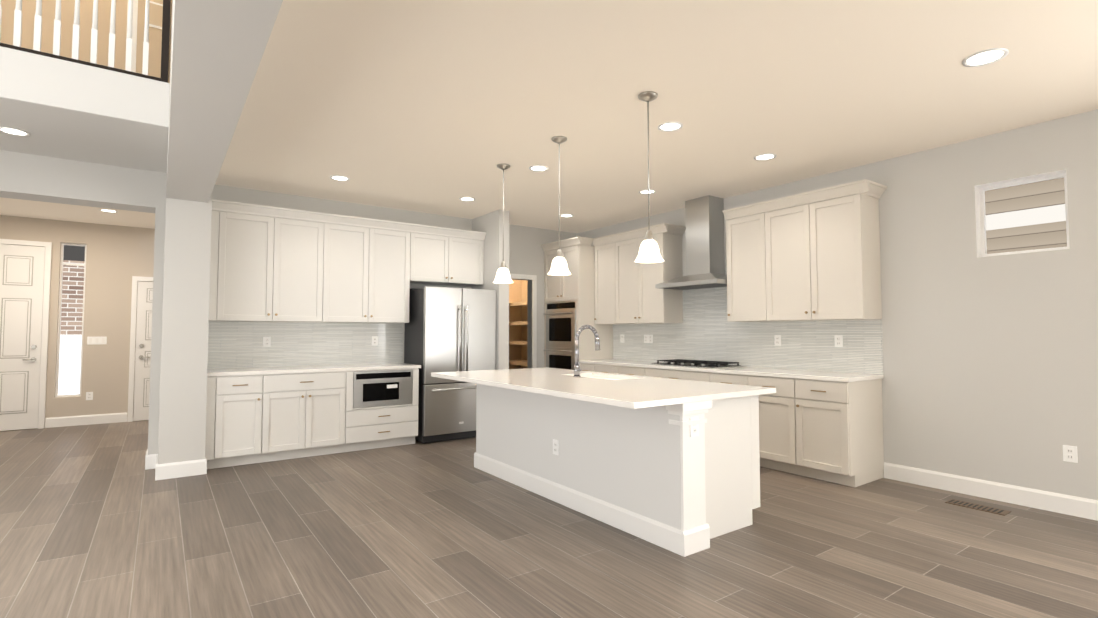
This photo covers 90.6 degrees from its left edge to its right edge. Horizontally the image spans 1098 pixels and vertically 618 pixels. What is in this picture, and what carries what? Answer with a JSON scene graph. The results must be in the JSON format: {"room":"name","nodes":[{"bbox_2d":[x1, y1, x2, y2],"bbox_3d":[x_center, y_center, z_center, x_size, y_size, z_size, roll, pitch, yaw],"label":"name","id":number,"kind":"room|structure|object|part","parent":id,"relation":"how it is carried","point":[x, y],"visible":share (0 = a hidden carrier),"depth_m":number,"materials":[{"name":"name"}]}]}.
{"room":"kitchen","nodes":[
{"label":"kitchen","id":0,"kind":"room"},
{"bbox_2d":[0,215,154,430],"bbox_3d":[-6.877,0.194,7.519,3.920,2.850,0.150,2,-3,-36],"label":"wall","id":1,"kind":"structure","parent":0,"point":[118,258],"depth_m":7.73,"materials":[{"name":"beige paint"}]},
{"bbox_2d":[0,239,51,430],"bbox_3d":[-7.248,0.336,7.103,1.040,2.529,0.078,2,-3,-36],"label":"front door","id":2,"kind":"structure","parent":1,"relation":"in","point":[25,273],"depth_m":7.27,"materials":[{"name":"white wood"}]},
{"bbox_2d":[55,243,86,396],"bbox_3d":[-6.724,0.150,7.660,0.280,2.150,0.040,2,-3,-36],"label":"sidelight window","id":3,"kind":"structure","parent":1,"relation":"in","point":[59,317],"depth_m":7.61,"materials":[{"name":"white"}]},
{"bbox_2d":[45,412,126,427],"bbox_3d":[-7.274,1.533,7.073,2.825,0.135,0.016,2,-3,-36],"label":"baseboard","id":4,"kind":"structure","parent":1,"relation":"attached to","point":[50,422],"depth_m":7.62,"materials":[{"name":"white wood"}]},
{"bbox_2d":[86,392,92,399],"bbox_3d":[-6.476,1.226,7.662,0.075,0.114,0.008,2,-3,-36],"label":"outlet","id":5,"kind":"object","parent":1,"relation":"attached to","point":[89,395],"visible":1,"depth_m":7.66,"materials":[{"name":"white plastic"}]},
{"bbox_2d":[87,337,106,344],"bbox_3d":[-6.426,0.455,7.731,0.211,0.101,0.009,2,-3,-36],"label":"light switch","id":6,"kind":"object","parent":1,"relation":"attached to","point":[96,340],"visible":1,"depth_m":7.72,"materials":[{"name":"white plastic"}]},
{"bbox_2d":[127,276,152,421],"bbox_3d":[-5.719,0.589,8.187,0.940,2.119,0.078,2,-3,-36],"label":"door","id":7,"kind":"structure","parent":1,"relation":"in","point":[140,353],"depth_m":7.99,"materials":[{"name":"white wood"}]},
{"bbox_2d":[0,150,166,212],"bbox_3d":[-5.131,-1.190,4.511,3.195,0.351,0.317,2,-3,-36],"label":"header beam","id":8,"kind":"structure","parent":0,"point":[25,176],"depth_m":4.95,"materials":[{"name":"grey paint"}]},
{"bbox_2d":[0,46,169,228],"bbox_3d":[-5.655,-1.498,5.258,3.194,0.337,5.065,2,-3,-36],"label":"ceiling","id":9,"kind":"structure","parent":0,"point":[59,108],"depth_m":4.07,"materials":[{"name":"grey paint"}]},
{"bbox_2d":[0,127,29,135],"bbox_3d":[-4.148,-1.374,4.212,0.186,0.006,0.186,2,-3,-36],"label":"recessed light","id":10,"kind":"object","parent":9,"relation":"attached to","point":[13,131],"visible":1,"depth_m":4.21,"materials":[{"name":"white"}]},
{"bbox_2d":[0,0,170,82],"bbox_3d":[-4.224,-2.260,3.286,3.173,1.058,0.070,2,-3,-36],"label":"loft railing","id":11,"kind":"object","parent":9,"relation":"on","point":[17,35],"visible":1,"depth_m":3.93,"materials":[{"name":"white wood"}]},
{"bbox_2d":[99,209,117,212],"bbox_3d":[-5.627,-1.254,6.946,0.186,0.006,0.186,2,-3,-36],"label":"recessed light","id":12,"kind":"object","parent":9,"relation":"attached to","point":[108,210],"visible":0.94,"depth_m":6.93,"materials":[{"name":"white"}]},
{"bbox_2d":[1,0,171,82],"bbox_3d":[-5.130,-2.888,4.585,3.195,2.450,0.120,2,-3,-36],"label":"wall","id":13,"kind":"structure","parent":0,"point":[48,15],"depth_m":5.02,"materials":[{"name":"beige paint"}]},
{"bbox_2d":[125,0,170,77],"bbox_3d":[-5.090,-2.716,4.512,3.185,2.100,0.032,2,-3,-36],"label":"door frame","id":14,"kind":"structure","parent":13,"relation":"attached to","point":[155,30],"depth_m":5.34,"materials":[{"name":"white wood"}]},
{"bbox_2d":[148,198,211,463],"bbox_3d":[-3.570,0.269,5.244,0.430,2.500,0.837,2,-3,-36],"label":"pillar","id":15,"kind":"structure","parent":0,"point":[179,352],"depth_m":4.95,"materials":[{"name":"grey paint"}]},
{"bbox_2d":[145,449,206,480],"bbox_3d":[-3.566,1.450,5.186,0.462,0.135,0.853,2,-3,-36],"label":"baseboard","id":16,"kind":"structure","parent":15,"relation":"attached to","point":[179,469],"depth_m":4.88,"materials":[{"name":"white wood"}]},
{"bbox_2d":[166,0,282,202],"bbox_3d":[-0.650,-2.704,1.353,0.350,3.100,10.770,2,-3,-36],"label":"beam","id":17,"kind":"structure","parent":0,"point":[218,47],"depth_m":2.61,"materials":[{"name":"grey paint"}]},
{"bbox_2d":[207,184,576,368],"bbox_3d":[-1.600,0.175,7.098,4.925,2.850,0.134,2,-3,-36],"label":"wall","id":18,"kind":"structure","parent":0,"point":[234,344],"depth_m":6.45,"materials":[{"name":"grey paint"}]},
{"bbox_2d":[263,337,270,346],"bbox_3d":[-3.083,0.360,5.941,0.075,0.114,0.008,2,-3,-36],"label":"electrical outlet","id":19,"kind":"object","parent":18,"relation":"attached to","point":[266,341],"visible":1,"depth_m":5.94,"materials":[{"name":"white plastic"}]},
{"bbox_2d":[209,207,332,321],"bbox_3d":[-2.998,-0.413,5.834,1.131,1.095,0.348,2,-3,-36],"label":"upper cabinet","id":20,"kind":"object","parent":18,"relation":"attached to","point":[271,268],"depth_m":5.68,"materials":[{"name":"white paint"}]},
{"bbox_2d":[329,223,416,322],"bbox_3d":[-2.186,-0.388,6.414,1.106,1.095,0.348,2,-3,-36],"label":"upper cabinet","id":21,"kind":"object","parent":18,"relation":"attached to","point":[372,271],"depth_m":6.30,"materials":[{"name":"white paint"}]},
{"bbox_2d":[372,336,377,345],"bbox_3d":[-2.123,0.390,6.626,0.075,0.114,0.008,2,-3,-36],"label":"electrical outlet","id":22,"kind":"object","parent":18,"relation":"attached to","point":[374,340],"visible":1,"depth_m":6.62,"materials":[{"name":"white plastic"}]},
{"bbox_2d":[417,231,484,286],"bbox_3d":[-1.369,-0.617,7.009,1.009,0.585,0.348,2,-3,-36],"label":"upper cabinet","id":23,"kind":"object","parent":18,"relation":"attached to","point":[441,260],"depth_m":6.88,"materials":[{"name":"white paint"}]},
{"bbox_2d":[510,273,536,367],"bbox_3d":[-0.569,0.562,7.809,0.850,2.140,0.138,2,-3,-36],"label":"door frame","id":24,"kind":"structure","parent":18,"relation":"attached to","point":[532,345],"depth_m":8.00,"materials":[{"name":"white wood"}]},
{"bbox_2d":[472,209,508,369],"bbox_3d":[-0.817,0.180,7.209,0.150,2.850,0.852,2,-3,-36],"label":"wall","id":25,"kind":"structure","parent":0,"point":[490,224],"depth_m":6.91,"materials":[{"name":"grey paint"}]},
{"bbox_2d":[0,420,1097,617],"bbox_3d":[-0.898,1.482,3.007,8.870,0.120,14.445,2,-3,-36],"label":"floor","id":26,"kind":"structure","parent":0,"point":[97,521],"depth_m":3.25,"materials":[{"name":"brown wood"}]},
{"bbox_2d":[205,371,272,468],"bbox_3d":[-3.165,1.091,5.474,0.533,0.880,0.632,2,-3,-36],"label":"base cabinet","id":27,"kind":"object","parent":26,"relation":"on","point":[260,414],"depth_m":5.23,"materials":[{"name":"white paint"}]},
{"bbox_2d":[269,371,348,461],"bbox_3d":[-2.701,1.105,5.806,0.858,0.880,0.632,2,-3,-36],"label":"base cabinet","id":28,"kind":"object","parent":26,"relation":"on","point":[311,408],"depth_m":5.60,"materials":[{"name":"white paint"}]},
{"bbox_2d":[207,363,420,374],"bbox_3d":[-2.522,0.653,5.946,2.106,0.036,0.631,2,-3,-36],"label":"countertop","id":29,"kind":"structure","parent":28,"relation":"on","point":[350,367],"depth_m":5.71,"materials":[{"name":"white stone"}]},
{"bbox_2d":[345,367,420,451],"bbox_3d":[-2.044,1.126,6.275,0.882,0.880,0.632,2,-3,-36],"label":"base cabinet","id":30,"kind":"object","parent":26,"relation":"on","point":[383,401],"depth_m":6.04,"materials":[{"name":"white paint"}]},
{"bbox_2d":[353,370,412,407],"bbox_3d":[-1.837,0.883,6.050,0.664,0.388,0.040,2,-3,-36],"label":"microwave","id":31,"kind":"object","parent":30,"relation":"in","point":[371,388],"depth_m":6.04,"materials":[{"name":"silver metal"}]},
{"bbox_2d":[404,286,495,443],"bbox_3d":[-1.229,0.668,6.799,0.940,1.840,0.734,2,-3,-36],"label":"fridge","id":32,"kind":"object","parent":26,"relation":"on","point":[447,329],"visible":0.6,"depth_m":6.49,"materials":[{"name":"grey metal"}]},
{"bbox_2d":[541,236,612,369],"bbox_3d":[0.408,0.334,7.905,0.708,2.605,0.889,2,-3,-36],"label":"tall cabinet","id":33,"kind":"object","parent":26,"relation":"on","point":[569,307],"visible":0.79,"depth_m":7.64,"materials":[{"name":"beige paint"}]},
{"bbox_2d":[543,301,575,369],"bbox_3d":[0.143,0.481,7.747,0.100,1.167,0.705,2,-3,-36],"label":"oven","id":34,"kind":"object","parent":33,"relation":"in","point":[560,316],"depth_m":7.75,"materials":[{"name":"silver metal"}]},
{"bbox_2d":[580,363,590,370],"bbox_3d":[0.777,1.176,7.420,0.628,0.880,0.379,2,-3,-36],"label":"base cabinet","id":35,"kind":"object","parent":26,"relation":"on","point":[584,366],"depth_m":7.29,"materials":[{"name":"beige paint"}]},
{"bbox_2d":[591,363,614,372],"bbox_3d":[0.985,1.163,7.130,0.628,0.880,0.585,2,-3,-36],"label":"base cabinet","id":36,"kind":"object","parent":26,"relation":"on","point":[595,367],"depth_m":7.00,"materials":[{"name":"beige paint"}]},
{"bbox_2d":[474,385,771,556],"bbox_3d":[0.386,1.045,4.443,0.902,0.880,2.598,2,-3,-36],"label":"kitchen island","id":37,"kind":"object","parent":26,"relation":"on","point":[670,464],"depth_m":3.61,"materials":[{"name":"white paint"}]},
{"bbox_2d":[553,439,558,455],"bbox_3d":[0.051,1.063,4.181,0.008,0.114,0.075,2,-3,-36],"label":"outlet","id":38,"kind":"object","parent":37,"relation":"attached to","point":[555,441],"depth_m":4.18,"materials":[{"name":"white plastic"}]},
{"bbox_2d":[431,369,775,408],"bbox_3d":[0.218,0.585,4.407,1.340,0.035,2.700,2,-3,-36],"label":"island countertop","id":39,"kind":"structure","parent":37,"relation":"on","point":[630,392],"depth_m":3.79,"materials":[{"name":"white stone"}]},
{"bbox_2d":[571,325,599,376],"bbox_3d":[0.333,0.363,4.643,0.291,0.430,0.086,2,-3,-36],"label":"faucet","id":40,"kind":"object","parent":39,"relation":"on","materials":[{"name":"silver metal"}]},
{"bbox_2d":[587,373,618,380],"bbox_3d":[0.461,0.710,4.699,0.380,0.212,0.720,2,-3,-36],"label":"sink","id":41,"kind":"object","parent":39,"relation":"in","point":[588,374],"depth_m":4.97,"materials":[{"name":"white ceramic"}]},
{"bbox_3d":[0.385,1.045,4.442,0.900,0.880,2.598,2,-3,-36],"label":"trim","id":42,"kind":"part","parent":37,"relation":"part of","materials":[{"name":"white wood"}]},
{"bbox_2d":[690,417,698,436],"bbox_3d":[0.866,0.702,3.237,0.075,0.114,0.008,2,-3,-36],"label":"outlet","id":43,"kind":"object","parent":37,"relation":"attached to","point":[694,421],"depth_m":3.23,"materials":[{"name":"white plastic"}]},
{"bbox_2d":[615,363,638,375],"bbox_3d":[1.251,1.147,6.757,0.628,0.880,0.582,2,-3,-36],"label":"base cabinet","id":44,"kind":"object","parent":26,"relation":"on","point":[619,369],"depth_m":6.67,"materials":[{"name":"beige paint"}]},
{"bbox_2d":[639,367,702,380],"bbox_3d":[1.653,1.122,6.196,0.628,0.880,1.045,2,-3,-36],"label":"base cabinet","id":45,"kind":"object","parent":26,"relation":"on","point":[662,372],"depth_m":6.07,"materials":[{"name":"beige paint"}]},
{"bbox_2d":[703,371,738,383],"bbox_3d":[2.055,1.098,5.634,0.628,0.880,0.583,2,-3,-36],"label":"base cabinet","id":46,"kind":"object","parent":26,"relation":"on","point":[729,377],"depth_m":5.52,"materials":[{"name":"beige paint"}]},
{"bbox_2d":[739,375,786,471],"bbox_3d":[2.327,1.081,5.254,0.628,0.880,0.601,2,-3,-36],"label":"base cabinet","id":47,"kind":"object","parent":26,"relation":"on","point":[772,407],"depth_m":5.08,"materials":[{"name":"beige paint"}]},
{"bbox_2d":[787,375,883,486],"bbox_3d":[2.582,1.065,4.897,0.628,0.880,0.525,2,-3,-36],"label":"base cabinet","id":48,"kind":"object","parent":26,"relation":"on","point":[824,425],"depth_m":4.70,"materials":[{"name":"beige paint"}]},
{"bbox_2d":[579,359,882,382],"bbox_3d":[1.700,0.661,6.136,0.631,0.036,3.576,2,-3,-36],"label":"countertop","id":49,"kind":"structure","parent":48,"relation":"on","point":[851,377],"depth_m":5.49,"materials":[{"name":"white stone"}]},
{"bbox_2d":[649,359,742,368],"bbox_3d":[1.650,0.619,6.172,0.510,0.052,0.910,2,-3,-36],"label":"cooktop","id":50,"kind":"object","parent":49,"relation":"in","point":[674,362],"depth_m":6.01,"materials":[{"name":"black metal"}]},
{"bbox_2d":[945,499,1010,515],"bbox_3d":[3.170,1.464,4.024,0.140,0.006,0.360,2,-3,-36],"label":"floor vent","id":51,"kind":"object","parent":26,"relation":"in","point":[979,507],"visible":1,"depth_m":4.00,"materials":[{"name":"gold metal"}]},
{"bbox_2d":[215,0,1097,232],"bbox_3d":[1.069,-1.481,3.563,5.075,0.150,12.450,2,-3,-36],"label":"ceiling","id":52,"kind":"structure","parent":0,"point":[439,107],"depth_m":3.56,"materials":[{"name":"beige paint"}]},
{"bbox_2d":[330,175,349,180],"bbox_3d":[-2.108,-1.318,5.479,0.186,0.006,0.186,2,-3,-36],"label":"recessed light","id":53,"kind":"object","parent":52,"relation":"in","point":[339,178],"visible":0.96,"depth_m":5.48,"materials":[{"name":"white"}]},
{"bbox_2d":[459,197,474,200],"bbox_3d":[-0.952,-1.280,6.337,0.186,0.006,0.186,2,-3,-36],"label":"recessed light","id":54,"kind":"object","parent":52,"relation":"in","point":[467,199],"visible":0.98,"depth_m":6.33,"materials":[{"name":"white"}]},
{"bbox_2d":[493,164,512,283],"bbox_3d":[-0.425,-0.791,5.058,0.192,1.095,0.192,2,-3,-36],"label":"pendant light","id":55,"kind":"object","parent":52,"relation":"hanging from","point":[503,275],"visible":1,"depth_m":5.02,"materials":[{"name":"white glass"}]},
{"bbox_2d":[529,165,547,171],"bbox_3d":[-0.098,-1.333,5.153,0.186,0.006,0.186,2,-3,-36],"label":"recessed light","id":56,"kind":"object","parent":52,"relation":"in","point":[538,168],"visible":0.96,"depth_m":5.16,"materials":[{"name":"white"}]},
{"bbox_2d":[547,136,570,275],"bbox_3d":[0.083,-0.823,4.349,0.192,1.095,0.192,2,-3,-36],"label":"pendant light","id":57,"kind":"object","parent":52,"relation":"hanging from","point":[559,266],"visible":1,"depth_m":4.31,"materials":[{"name":"white glass"}]},
{"bbox_2d":[560,214,573,216],"bbox_3d":[0.236,-1.241,7.229,0.186,0.006,0.186,2,-3,-36],"label":"recessed light","id":58,"kind":"object","parent":52,"relation":"in","point":[566,215],"visible":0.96,"depth_m":7.22,"materials":[{"name":"white"}]},
{"bbox_2d":[639,189,655,193],"bbox_3d":[1.087,-1.295,6.013,0.186,0.006,0.186,2,-3,-36],"label":"recessed light","id":59,"kind":"object","parent":52,"relation":"in","point":[646,191],"visible":0.88,"depth_m":6.00,"materials":[{"name":"white"}]},
{"bbox_2d":[634,91,663,262],"bbox_3d":[0.651,-0.857,3.554,0.192,1.095,0.192,2,-3,-36],"label":"pendant light","id":60,"kind":"object","parent":52,"relation":"hanging from","point":[649,251],"visible":0.98,"depth_m":3.52,"materials":[{"name":"white glass"}]},
{"bbox_2d":[658,122,682,131],"bbox_3d":[0.917,-1.378,4.113,0.186,0.006,0.186,2,-3,-36],"label":"recessed light","id":61,"kind":"object","parent":52,"relation":"in","point":[669,126],"visible":1,"depth_m":4.11,"materials":[{"name":"white plastic"}]},
{"bbox_2d":[754,153,775,160],"bbox_3d":[1.916,-1.347,4.823,0.186,0.006,0.186,2,-3,-36],"label":"recessed light","id":62,"kind":"object","parent":52,"relation":"in","point":[764,157],"visible":0.96,"depth_m":4.82,"materials":[{"name":"white plastic"}]},
{"bbox_2d":[962,48,1008,66],"bbox_3d":[2.471,-1.423,3.081,0.206,0.006,0.206,2,-3,-36],"label":"recessed light","id":63,"kind":"object","parent":52,"relation":"in","point":[986,57],"visible":1,"depth_m":3.08,"materials":[{"name":"white"}]},
{"bbox_2d":[577,109,1097,499],"bbox_3d":[3.068,0.080,4.925,0.158,2.850,12.450,2,-3,-36],"label":"wall","id":64,"kind":"structure","parent":0,"point":[987,367],"depth_m":4.41,"materials":[{"name":"grey paint"}]},
{"bbox_2d":[509,302,512,364],"bbox_3d":[-1.076,0.580,9.133,1.675,1.400,0.345,2,-3,-36],"label":"shelf","id":65,"kind":"object","parent":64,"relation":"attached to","point":[510,303],"depth_m":9.28,"materials":[{"name":"beige wood"}]},
{"bbox_2d":[513,301,526,365],"bbox_3d":[-0.129,0.570,8.910,0.394,1.400,1.080,2,-3,-36],"label":"shelf","id":66,"kind":"object","parent":64,"relation":"attached to","point":[518,362],"depth_m":9.09,"materials":[{"name":"beige wood"}]},
{"bbox_2d":[594,243,615,323],"bbox_3d":[0.922,-0.339,7.524,0.348,1.095,0.487,2,-3,-36],"label":"upper cabinet","id":67,"kind":"object","parent":64,"relation":"attached to","point":[603,253],"depth_m":7.49,"materials":[{"name":"beige paint"}]},
{"bbox_2d":[620,334,623,342],"bbox_3d":[1.028,0.414,7.624,0.008,0.114,0.075,2,-3,-36],"label":"electrical outlet","id":68,"kind":"object","parent":64,"relation":"attached to","point":[621,338],"visible":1,"depth_m":7.63,"materials":[{"name":"white plastic"}]},
{"bbox_2d":[644,335,647,342],"bbox_3d":[1.296,0.397,7.250,0.008,0.114,0.075,2,-3,-36],"label":"electrical outlet","id":69,"kind":"object","parent":64,"relation":"attached to","point":[645,338],"visible":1,"depth_m":7.25,"materials":[{"name":"white plastic"}]},
{"bbox_2d":[612,231,682,323],"bbox_3d":[1.260,-0.360,7.052,0.348,1.095,0.915,2,-3,-36],"label":"upper cabinet","id":70,"kind":"object","parent":64,"relation":"attached to","point":[627,291],"depth_m":6.83,"materials":[{"name":"beige paint"}]},
{"bbox_2d":[648,335,652,342],"bbox_3d":[1.342,0.395,7.185,0.008,0.114,0.075,2,-3,-36],"label":"electrical outlet","id":71,"kind":"object","parent":64,"relation":"attached to","point":[650,338],"visible":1,"depth_m":7.18,"materials":[{"name":"white plastic"}]},
{"bbox_2d":[655,195,726,289],"bbox_3d":[1.727,-0.768,6.287,0.498,1.031,0.880,2,-3,-36],"label":"range hood","id":72,"kind":"object","parent":64,"relation":"attached to","point":[704,220],"visible":0.83,"depth_m":6.23,"materials":[{"name":"silver metal"}]},
{"bbox_2d":[725,211,757,321],"bbox_3d":[2.202,-0.418,5.735,0.348,1.095,0.523,2,-3,-36],"label":"upper cabinet","id":73,"kind":"object","parent":64,"relation":"attached to","point":[741,233],"depth_m":5.70,"materials":[{"name":"beige paint"}]},
{"bbox_2d":[774,335,780,345],"bbox_3d":[2.401,0.330,5.706,0.008,0.114,0.075,2,-3,-36],"label":"electrical outlet","id":74,"kind":"object","parent":64,"relation":"attached to","point":[777,340],"visible":1,"depth_m":5.71,"materials":[{"name":"white plastic"}]},
{"bbox_2d":[758,191,881,321],"bbox_3d":[2.571,-0.440,5.220,0.348,1.095,0.985,2,-3,-36],"label":"upper cabinet","id":75,"kind":"object","parent":64,"relation":"attached to","point":[818,260],"depth_m":5.02,"materials":[{"name":"beige paint"}]},
{"bbox_2d":[834,335,842,346],"bbox_3d":[2.767,0.307,5.194,0.008,0.114,0.075,2,-3,-36],"label":"electrical outlet","id":76,"kind":"object","parent":64,"relation":"attached to","point":[838,340],"visible":1,"depth_m":5.19,"materials":[{"name":"white plastic"}]},
{"bbox_2d":[884,462,1097,520],"bbox_3d":[4.806,1.324,2.303,0.016,0.135,6.255,2,-3,-36],"label":"baseboard","id":77,"kind":"structure","parent":64,"relation":"attached to","point":[1057,502],"depth_m":4.18,"materials":[{"name":"white wood"}]},
{"bbox_2d":[974,169,1069,256],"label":"kitchen window","id":78,"kind":"structure","parent":64,"relation":"in","point":[980,216],"depth_m":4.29,"materials":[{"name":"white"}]},
{"bbox_2d":[1063,445,1077,462],"bbox_3d":[3.704,1.030,3.864,0.008,0.114,0.075,2,-3,-36],"label":"outlet","id":79,"kind":"object","parent":64,"relation":"attached to","point":[1069,453],"visible":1,"depth_m":3.86,"materials":[{"name":"white plastic"}]},
{"label":"outside","id":80,"kind":"structure","parent":0,"visible":0},
{"bbox_2d":[58,245,84,394],"bbox_3d":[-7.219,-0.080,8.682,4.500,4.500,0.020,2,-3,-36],"label":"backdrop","id":81,"kind":"structure","parent":80,"point":[71,330],"depth_m":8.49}
]}

